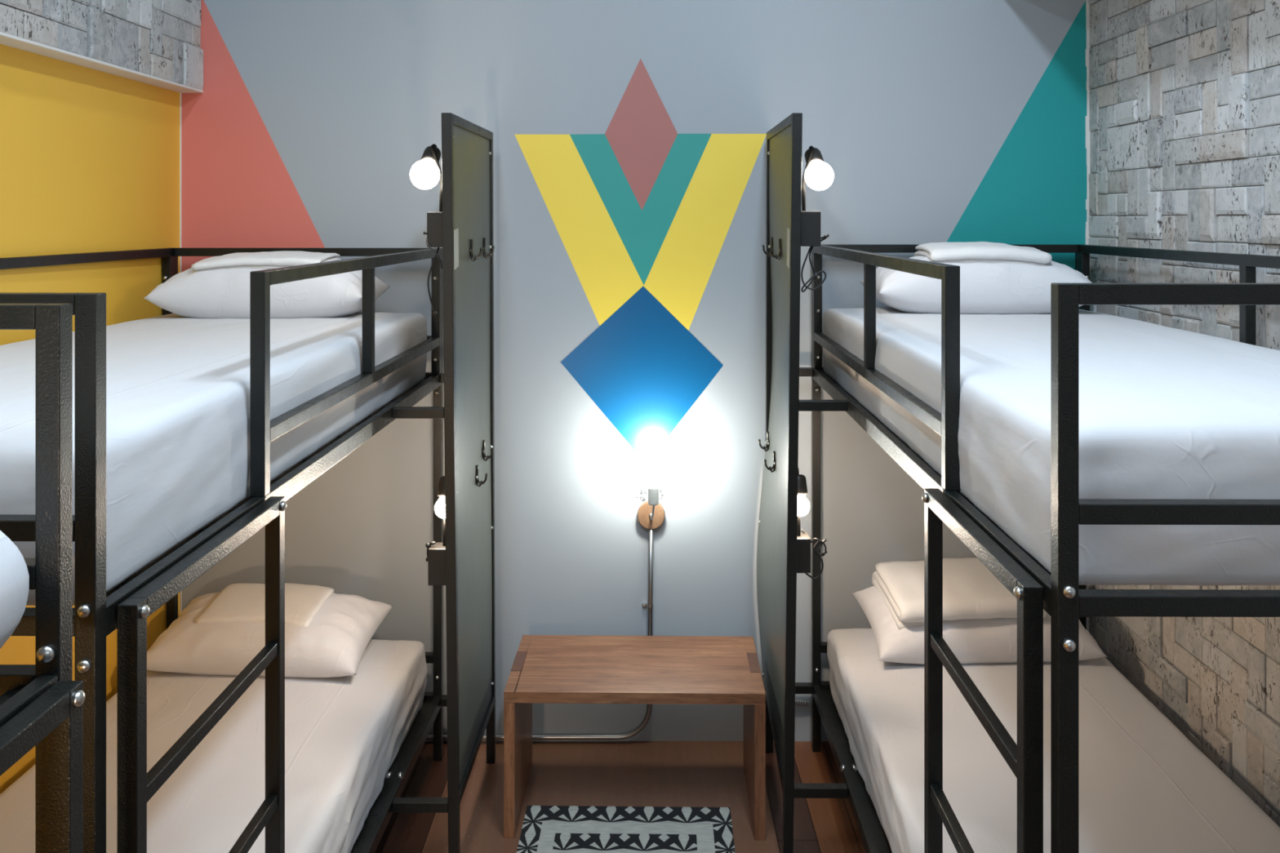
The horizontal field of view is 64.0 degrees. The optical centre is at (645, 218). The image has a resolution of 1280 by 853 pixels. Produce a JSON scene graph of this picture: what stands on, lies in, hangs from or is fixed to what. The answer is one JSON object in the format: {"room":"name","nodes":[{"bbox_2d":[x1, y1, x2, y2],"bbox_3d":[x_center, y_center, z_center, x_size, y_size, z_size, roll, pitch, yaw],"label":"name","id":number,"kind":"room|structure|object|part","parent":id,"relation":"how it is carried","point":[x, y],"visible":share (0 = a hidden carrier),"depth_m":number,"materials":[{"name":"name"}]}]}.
{"room":"dormitory","nodes":[
{"label":"dormitory","id":0,"kind":"room"},
{"bbox_2d":[0,44,180,794],"bbox_3d":[-1.617,0.050,0.365,0.120,3.500,6.131,0,0,0],"label":"wall","id":1,"kind":"structure","parent":0,"point":[90,157],"depth_m":2.85,"materials":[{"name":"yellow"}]},
{"bbox_2d":[0,0,203,90],"bbox_3d":[-1.517,-1.064,0.365,0.082,1.272,6.131,0,0,0],"label":"wall","id":2,"kind":"structure","parent":0,"point":[158,38],"depth_m":2.92,"materials":[{"name":"stone"}]},
{"bbox_2d":[0,31,203,93],"bbox_3d":[-1.518,-0.426,0.365,0.077,0.008,6.131,0,0,0],"label":"trim","id":3,"kind":"structure","parent":2,"relation":"attached to","point":[6,39],"depth_m":2.78,"materials":[{"name":"white paint"}]},
{"bbox_2d":[374,741,891,852],"bbox_3d":[0.020,1.780,0.391,3.840,0.060,6.181,0,0,0],"label":"floor","id":4,"kind":"structure","parent":0,"point":[671,774],"depth_m":3.13,"materials":[{"name":"brown wood"}]},
{"bbox_2d":[0,303,85,852],"bbox_3d":[-1.012,0.735,0.133,1.045,2.030,2.026,0,0,0],"label":"bunk bed","id":5,"kind":"object","parent":4,"relation":"on","point":[42,704],"visible":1,"depth_m":1.12,"materials":[{"name":"black metal"}]},
{"bbox_2d":[0,530,29,648],"bbox_3d":[-1.076,0.393,0.142,0.836,0.206,1.955,0,0,0],"label":"mattress","id":6,"kind":"object","parent":5,"relation":"on","point":[14,573],"visible":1,"depth_m":1.07,"materials":[{"name":"grey fabric"}]},
{"bbox_3d":[-0.668,0.517,0.133,0.055,0.038,1.972,0,0,0],"label":"rail","id":7,"kind":"part","parent":5,"relation":"part of","materials":[{"name":"black metal"}]},
{"bbox_2d":[0,112,495,852],"bbox_3d":[-1.022,0.735,2.309,1.092,2.030,2.052,0,0,1],"label":"bunk bed","id":8,"kind":"object","parent":4,"relation":"on","point":[462,291],"visible":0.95,"depth_m":2.29,"materials":[{"name":"black metal"}]},
{"bbox_3d":[-1.137,0.922,1.306,0.895,1.656,0.027,0,0,1],"label":"foot frame","id":9,"kind":"part","parent":8,"relation":"part of","materials":[{"name":"black metal"}]},
{"bbox_3d":[-1.555,0.296,2.322,0.027,0.404,1.991,0,0,1],"label":"guard rail","id":10,"kind":"part","parent":8,"relation":"part of","materials":[{"name":"black metal"}]},
{"bbox_2d":[0,311,426,605],"bbox_3d":[-1.115,0.401,2.305,0.826,0.223,1.940,0,0,1],"label":"mattress","id":11,"kind":"object","parent":8,"relation":"on","point":[178,387],"visible":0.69,"depth_m":1.80,"materials":[{"name":"grey fabric"}]},
{"bbox_2d":[144,260,390,318],"bbox_3d":[-1.135,0.211,3.125,0.635,0.181,0.320,0,0,0],"label":"pillow","id":12,"kind":"object","parent":11,"relation":"on","point":[216,293],"visible":0.56,"depth_m":2.98,"materials":[{"name":"white fabric"}]},
{"bbox_2d":[191,250,341,272],"bbox_3d":[-1.147,0.131,3.128,0.374,0.062,0.258,0,0,-2],"label":"sheet","id":13,"kind":"object","parent":12,"relation":"on","point":[264,260],"visible":0.91,"depth_m":3.02,"materials":[{"name":"white fabric"}]},
{"bbox_2d":[0,639,427,852],"bbox_3d":[-1.111,1.439,2.305,0.820,0.223,1.938,0,0,1],"label":"mattress","id":14,"kind":"object","parent":8,"relation":"on","point":[344,735],"visible":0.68,"depth_m":2.55,"materials":[{"name":"grey fabric"}]},
{"bbox_2d":[146,591,394,678],"bbox_3d":[-1.140,1.250,3.110,0.660,0.178,0.344,0,0,4],"label":"pillow","id":15,"kind":"object","parent":14,"relation":"on","point":[333,644],"visible":0.8,"depth_m":2.98,"materials":[{"name":"white fabric"}]},
{"bbox_2d":[195,582,335,626],"bbox_3d":[-1.150,1.183,3.122,0.348,0.082,0.220,0,0,6],"label":"sheet","id":16,"kind":"object","parent":15,"relation":"on","point":[238,602],"visible":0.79,"depth_m":3.09,"materials":[{"name":"white fabric"}]},
{"bbox_3d":[-0.702,0.517,2.308,0.055,0.038,1.991,0,0,1],"label":"rail","id":17,"kind":"part","parent":8,"relation":"part of","materials":[{"name":"black metal"}]},
{"bbox_3d":[-1.104,0.922,3.324,0.895,1.656,0.027,0,0,1],"label":"head frame","id":18,"kind":"part","parent":8,"relation":"part of","materials":[{"name":"black metal"}]},
{"bbox_3d":[-0.682,0.296,2.568,0.027,0.404,1.470,0,0,1],"label":"guard rail","id":19,"kind":"part","parent":8,"relation":"part of","materials":[{"name":"black metal"}]},
{"bbox_3d":[-0.702,1.556,2.308,0.055,0.036,1.991,0,0,1],"label":"rail","id":20,"kind":"part","parent":8,"relation":"part of","materials":[{"name":"black metal"}]},
{"bbox_2d":[409,143,442,326],"bbox_3d":[-0.587,0.044,2.793,0.097,0.503,0.134,0,0,0],"label":"reading lamp","id":21,"kind":"object","parent":8,"relation":"attached to","point":[424,174],"visible":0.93,"depth_m":2.74,"materials":[{"name":"black"}]},
{"bbox_3d":[-0.596,-0.123,2.773,0.080,0.086,0.087,0,0,0],"label":"bulb","id":22,"kind":"part","parent":21,"relation":"part of","materials":[{"name":"white glass"}]},
{"bbox_2d":[420,146,440,161],"bbox_3d":[-0.590,-0.168,2.820,0.051,0.066,0.066,0,0,0],"label":"socket","id":23,"kind":"object","parent":21,"relation":"attached to","point":[433,153],"depth_m":2.80,"materials":[{"name":"black metal"}]},
{"bbox_2d":[425,475,445,585],"bbox_3d":[-0.554,0.833,2.782,0.075,0.299,0.085,0,0,0],"label":"reading lamp","id":24,"kind":"object","parent":8,"relation":"attached to","point":[436,551],"visible":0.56,"depth_m":2.74,"materials":[{"name":"black metal"}]},
{"bbox_3d":[-0.544,0.780,2.780,0.054,0.064,0.054,0,0,0],"label":"bulb","id":25,"kind":"part","parent":24,"relation":"part of","materials":[{"name":"white glass"}]},
{"bbox_2d":[437,475,444,496],"bbox_3d":[-0.542,0.732,2.796,0.050,0.063,0.057,0,0,0],"label":"socket","id":26,"kind":"object","parent":24,"relation":"attached to","point":[441,490],"depth_m":2.78,"materials":[{"name":"black metal"}]},
{"bbox_3d":[-0.574,0.735,3.007,0.176,2.030,0.618,0,0,1],"label":"privacy panel","id":27,"kind":"part","parent":8,"relation":"part of","materials":[{"name":"black metal"}]},
{"bbox_2d":[516,805,735,852],"bbox_3d":[-0.057,1.747,2.565,0.602,0.005,0.950,0,0,1],"label":"rug","id":28,"kind":"object","parent":4,"relation":"on","point":[545,828],"visible":1,"depth_m":2.92,"materials":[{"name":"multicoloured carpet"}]},
{"bbox_2d":[503,635,765,839],"bbox_3d":[-0.027,1.543,3.087,0.739,0.413,0.399,0,0,1],"label":"bench","id":29,"kind":"object","parent":4,"relation":"on","point":[545,668],"visible":1,"depth_m":2.99,"materials":[{"name":"brown wood"}]},
{"bbox_3d":[-0.381,1.559,3.092,0.031,0.382,0.397,0,0,1],"label":"leg","id":30,"kind":"part","parent":29,"relation":"part of","materials":[{"name":"brown wood"}]},
{"bbox_3d":[-0.027,1.353,3.087,0.739,0.031,0.399,0,0,1],"label":"seat","id":31,"kind":"part","parent":29,"relation":"part of","materials":[{"name":"brown wood"}]},
{"bbox_3d":[0.327,1.559,3.081,0.031,0.382,0.397,0,0,1],"label":"leg","id":32,"kind":"part","parent":29,"relation":"part of","materials":[{"name":"brown wood"}]},
{"bbox_2d":[756,112,1279,852],"bbox_3d":[0.895,0.733,2.349,1.083,2.035,2.069,0,0,0],"label":"bunk bed","id":33,"kind":"object","parent":4,"relation":"on","point":[1059,593],"visible":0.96,"depth_m":1.84,"materials":[{"name":"black metal"}]},
{"bbox_3d":[0.460,0.733,3.065,0.174,2.035,0.631,0,0,0],"label":"privacy panel","id":34,"kind":"part","parent":33,"relation":"part of","materials":[{"name":"black metal"}]},
{"bbox_2d":[796,469,826,579],"bbox_3d":[0.451,0.841,2.832,0.099,0.298,0.085,0,0,0],"label":"reading lamp","id":35,"kind":"object","parent":33,"relation":"attached to","point":[803,541],"visible":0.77,"depth_m":2.81,"materials":[{"name":"black metal"}]},
{"bbox_2d":[797,474,807,494],"bbox_3d":[0.426,0.741,2.846,0.050,0.063,0.057,0,0,0],"label":"socket","id":36,"kind":"object","parent":35,"relation":"attached to","point":[802,482],"depth_m":2.83,"materials":[{"name":"black metal"}]},
{"bbox_3d":[0.428,0.789,2.830,0.054,0.064,0.054,0,0,0],"label":"bulb","id":37,"kind":"part","parent":35,"relation":"part of","materials":[{"name":"white glass"}]},
{"bbox_2d":[800,146,834,292],"bbox_3d":[0.472,-0.002,2.845,0.095,0.407,0.130,0,0,0],"label":"reading lamp","id":38,"kind":"object","parent":33,"relation":"attached to","point":[818,175],"visible":0.98,"depth_m":2.79,"materials":[{"name":"black"}]},
{"bbox_2d":[804,147,824,163],"bbox_3d":[0.474,-0.167,2.870,0.051,0.066,0.066,0,0,0],"label":"socket","id":39,"kind":"object","parent":38,"relation":"attached to","point":[811,155],"depth_m":2.85,"materials":[{"name":"black"}]},
{"bbox_3d":[0.479,-0.121,2.824,0.080,0.086,0.087,0,0,0],"label":"bulb","id":40,"kind":"part","parent":38,"relation":"part of","materials":[{"name":"white glass"}]},
{"bbox_3d":[0.571,1.546,2.355,0.055,0.036,2.008,0,0,0],"label":"rail","id":41,"kind":"part","parent":33,"relation":"part of","materials":[{"name":"black metal"}]},
{"bbox_3d":[0.557,0.286,2.598,0.027,0.404,1.523,0,0,0],"label":"guard rail","id":42,"kind":"part","parent":33,"relation":"part of","materials":[{"name":"black metal"}]},
{"bbox_3d":[0.997,0.917,3.369,0.895,1.666,0.027,0,0,0],"label":"head frame","id":43,"kind":"part","parent":33,"relation":"part of","materials":[{"name":"black metal"}]},
{"bbox_3d":[0.571,0.507,2.355,0.055,0.038,2.008,0,0,0],"label":"rail","id":44,"kind":"part","parent":33,"relation":"part of","materials":[{"name":"black metal"}]},
{"bbox_2d":[822,306,1279,585],"bbox_3d":[0.988,0.392,2.355,0.852,0.221,1.958,0,0,0],"label":"mattress","id":45,"kind":"object","parent":33,"relation":"on","point":[1166,412],"visible":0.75,"depth_m":1.59,"materials":[{"name":"grey fabric"}]},
{"bbox_2d":[860,255,1092,314],"bbox_3d":[1.020,0.198,3.155,0.660,0.178,0.310,0,0,1],"label":"pillow","id":46,"kind":"object","parent":45,"relation":"on","point":[985,288],"visible":0.53,"depth_m":3.02,"materials":[{"name":"white fabric"}]},
{"bbox_2d":[914,241,1052,266],"bbox_3d":[1.035,0.112,3.163,0.354,0.080,0.264,0,0,3],"label":"sheet","id":47,"kind":"object","parent":46,"relation":"on","point":[969,251],"visible":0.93,"depth_m":3.05,"materials":[{"name":"white fabric"}]},
{"bbox_2d":[826,628,1279,852],"bbox_3d":[0.990,1.429,2.362,0.838,0.222,1.949,0,0,0],"label":"mattress","id":48,"kind":"object","parent":33,"relation":"on","point":[1144,787],"visible":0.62,"depth_m":2.49,"materials":[{"name":"grey fabric"}]},
{"bbox_2d":[852,586,1107,664],"bbox_3d":[1.015,1.234,3.165,0.680,0.189,0.331,0,0,-2],"label":"pillow","id":49,"kind":"object","parent":48,"relation":"on","point":[994,640],"visible":0.41,"depth_m":3.02,"materials":[{"name":"white fabric"}]},
{"bbox_2d":[871,557,1047,630],"bbox_3d":[0.960,1.154,3.163,0.447,0.138,0.319,0,0,-5],"label":"folded blanket","id":50,"kind":"object","parent":49,"relation":"on","point":[971,590],"visible":0.66,"depth_m":3.09,"materials":[{"name":"white fabric"}]},
{"bbox_3d":[0.982,0.917,1.334,0.895,1.666,0.027,0,0,0],"label":"foot frame","id":51,"kind":"part","parent":33,"relation":"part of","materials":[{"name":"black metal"}]},
{"bbox_3d":[1.424,0.286,2.348,0.027,0.404,2.008,0,0,0],"label":"guard rail","id":52,"kind":"part","parent":33,"relation":"part of","materials":[{"name":"black metal"}]},
{"bbox_2d":[181,0,1086,742],"bbox_3d":[0.000,0.025,3.481,3.800,3.550,0.101,0,0,0],"label":"wall","id":53,"kind":"structure","parent":0,"point":[629,136],"depth_m":3.43,"materials":[{"name":"grey paint"}]},
{"bbox_2d":[179,93,181,614],"bbox_3d":[-1.555,0.664,3.429,0.004,2.172,0.004,0,0,0],"label":"trim","id":54,"kind":"structure","parent":53,"relation":"attached to","point":[180,93],"depth_m":3.43,"materials":[{"name":"white paint"}]},
{"bbox_2d":[404,528,653,740],"bbox_3d":[-0.736,1.381,3.421,1.529,0.715,0.023,0,0,0],"label":"conduit","id":55,"kind":"object","parent":53,"relation":"attached to","point":[649,605],"visible":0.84,"depth_m":3.41,"materials":[{"name":"grey metal"}]},
{"bbox_2d":[637,455,664,528],"bbox_3d":[0.020,0.896,3.342,0.091,0.275,0.175,0,0,0],"label":"wall lamp","id":56,"kind":"object","parent":53,"relation":"attached to","point":[651,513],"visible":1,"depth_m":3.28,"materials":[{"name":"brown wood"}]},
{"bbox_3d":[0.020,0.988,3.418,0.091,0.091,0.023,0,0,0],"label":"wall plate","id":57,"kind":"part","parent":56,"relation":"part of","materials":[{"name":"brown wood"}]},
{"bbox_3d":[0.021,0.955,3.344,0.016,0.083,0.135,0,0,-1],"label":"arm","id":58,"kind":"part","parent":56,"relation":"part of","materials":[{"name":"grey metal"}]},
{"bbox_2d":[648,476,658,506],"bbox_3d":[0.027,0.873,3.285,0.035,0.089,0.035,0,0,0],"label":"socket","id":59,"kind":"object","parent":56,"relation":"attached to","point":[653,487],"depth_m":3.27,"materials":[{"name":"grey"}]},
{"bbox_3d":[0.029,0.795,3.285,0.060,0.073,0.060,0,0,0],"label":"bulb","id":60,"kind":"part","parent":56,"relation":"part of","materials":[{"name":"white glass"}]},
{"bbox_2d":[795,699,808,707],"bbox_3d":[0.483,1.614,3.412,0.127,0.026,0.020,0,0,0],"label":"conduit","id":61,"kind":"object","parent":53,"relation":"attached to","point":[798,703],"visible":0.3,"depth_m":3.40,"materials":[{"name":"grey metal"}]},
{"bbox_2d":[1085,0,1091,631],"bbox_3d":[1.484,0.025,3.429,0.019,3.450,0.003,0,0,0],"label":"trim","id":62,"kind":"structure","parent":53,"relation":"attached to","point":[1087,6],"depth_m":3.43,"materials":[{"name":"white paint"}]},
{"bbox_2d":[1088,0,1279,826],"bbox_3d":[1.515,0.025,0.365,0.082,3.450,6.131,0,0,0],"label":"wall","id":63,"kind":"structure","parent":0,"point":[1184,95],"depth_m":2.75,"materials":[{"name":"stone"}]}
]}

